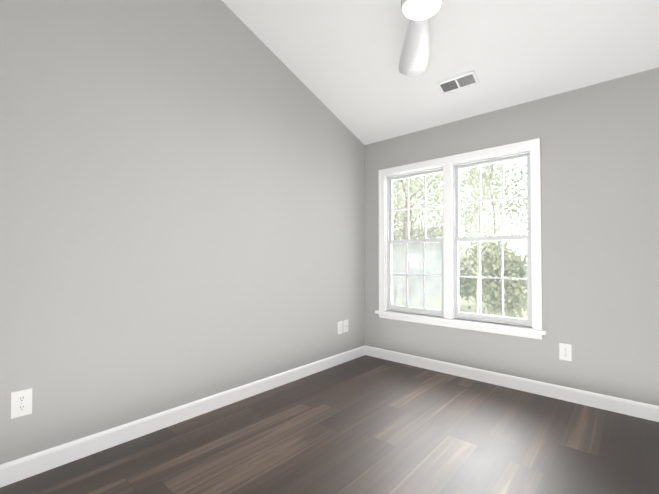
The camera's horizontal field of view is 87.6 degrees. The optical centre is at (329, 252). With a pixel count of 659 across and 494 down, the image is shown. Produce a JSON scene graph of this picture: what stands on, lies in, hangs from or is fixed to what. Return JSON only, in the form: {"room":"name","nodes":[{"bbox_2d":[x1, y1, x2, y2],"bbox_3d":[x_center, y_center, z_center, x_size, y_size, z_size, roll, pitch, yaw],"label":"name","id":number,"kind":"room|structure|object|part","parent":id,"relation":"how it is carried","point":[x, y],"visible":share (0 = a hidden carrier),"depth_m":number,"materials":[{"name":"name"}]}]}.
{"room":"empty bedroom","nodes":[
{"label":"empty bedroom","id":0,"kind":"room"},
{"bbox_2d":[0,0,364,464],"bbox_3d":[-0.969,-0.791,2.569,0.150,3.908,4.300,-1,-1,41],"label":"wall","id":1,"kind":"structure","parent":0,"point":[182,202],"depth_m":2.26,"materials":[{"name":"grey paint"}]},
{"bbox_2d":[11,388,31,418],"bbox_3d":[-1.565,0.768,1.747,0.009,0.132,0.082,-1,-1,41],"label":"electrical outlet","id":2,"kind":"object","parent":1,"relation":"attached to","point":[21,402],"visible":1,"depth_m":1.75,"materials":[{"name":"white plastic"}]},
{"bbox_2d":[0,346,364,487],"bbox_3d":[-0.906,1.110,2.484,0.016,0.105,4.000,-1,-1,41],"label":"baseboard","id":3,"kind":"structure","parent":1,"relation":"attached to","point":[16,470],"depth_m":2.19,"materials":[{"name":"white wood"}]},
{"bbox_2d":[337,321,342,333],"bbox_3d":[0.114,0.801,3.649,0.009,0.132,0.082,-1,-1,41],"label":"outlet","id":4,"kind":"object","parent":1,"relation":"attached to","point":[339,327],"visible":1,"depth_m":3.65,"materials":[{"name":"white plastic"}]},
{"bbox_2d":[343,319,347,332],"bbox_3d":[0.182,0.799,3.721,0.018,0.132,0.082,-1,-1,41],"label":"outlet plate","id":5,"kind":"object","parent":1,"relation":"attached to","point":[345,325],"visible":1,"depth_m":3.71,"materials":[{"name":"white plastic"}]},
{"bbox_2d":[0,355,658,493],"bbox_3d":[0.344,1.205,1.379,3.650,0.120,4.300,-1,-1,41],"label":"floor","id":6,"kind":"structure","parent":0,"point":[365,424],"depth_m":2.04,"materials":[{"name":"brown wood"}]},
{"bbox_2d":[222,0,658,144],"bbox_3d":[0.344,-2.053,1.431,3.650,1.621,4.300,-1,-1,41],"label":"ceiling","id":7,"kind":"structure","parent":0,"point":[340,59],"depth_m":2.62,"materials":[{"name":"white paint"}]},
{"bbox_2d":[398,0,442,75],"bbox_3d":[0.530,-1.572,2.161,0.313,0.544,0.885,0,-1,5],"label":"fan","id":8,"kind":"object","parent":7,"relation":"hanging from","point":[414,57],"depth_m":2.19,"materials":[{"name":"white"}]},
{"bbox_2d":[436,71,479,94],"bbox_3d":[1.074,-1.414,2.882,0.315,0.008,0.145,-1,-21,41],"label":"ceiling vent","id":9,"kind":"object","parent":7,"relation":"in","point":[459,82],"visible":1,"depth_m":2.88,"materials":[{"name":"white metal"}]},
{"bbox_2d":[365,67,658,405],"bbox_3d":[1.717,-0.060,2.955,3.350,2.460,0.150,-1,-1,41],"label":"wall","id":10,"kind":"structure","parent":0,"point":[600,214],"depth_m":2.66,"materials":[{"name":"grey paint"}]},
{"bbox_2d":[375,138,546,339],"bbox_3d":[1.194,-0.103,3.393,1.634,1.655,0.225,-1,-1,41],"label":"window","id":11,"kind":"structure","parent":10,"relation":"in","point":[449,318],"depth_m":3.33,"materials":[{"name":"white"}]},
{"bbox_3d":[0.917,-0.105,3.646,0.646,1.465,0.062,-1,-1,41],"label":"window sash","id":12,"kind":"part","parent":11,"relation":"part of","materials":[{"name":"white wood"}]},
{"bbox_3d":[1.480,-0.113,3.149,0.644,1.465,0.062,-1,-1,41],"label":"window sash","id":13,"kind":"part","parent":11,"relation":"part of","materials":[{"name":"white wood"}]},
{"bbox_2d":[365,345,658,421],"bbox_3d":[1.662,1.116,2.874,3.350,0.105,0.016,-1,-1,41],"label":"baseboard","id":14,"kind":"structure","parent":10,"relation":"attached to","point":[622,406],"depth_m":2.86,"materials":[{"name":"white wood"}]},
{"bbox_2d":[559,343,571,360],"bbox_3d":[1.859,0.788,2.709,0.082,0.132,0.009,-1,-1,41],"label":"outlet","id":15,"kind":"object","parent":10,"relation":"attached to","point":[565,352],"visible":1,"depth_m":2.71,"materials":[{"name":"white plastic"}]},
{"label":"outside","id":16,"kind":"structure","parent":0,"visible":0},
{"bbox_2d":[393,286,526,318],"bbox_3d":[22.856,4.986,44.475,100.000,0.300,89.500,-1,-1,41],"label":"ground","id":17,"kind":"structure","parent":16,"point":[467,304],"depth_m":30.29,"materials":[{"name":"green plant"}]},
{"bbox_2d":[393,158,526,317],"bbox_3d":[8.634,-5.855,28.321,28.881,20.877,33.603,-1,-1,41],"label":"trees","id":18,"kind":"object","parent":17,"relation":"on","point":[435,233],"depth_m":18.58,"materials":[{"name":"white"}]}
]}

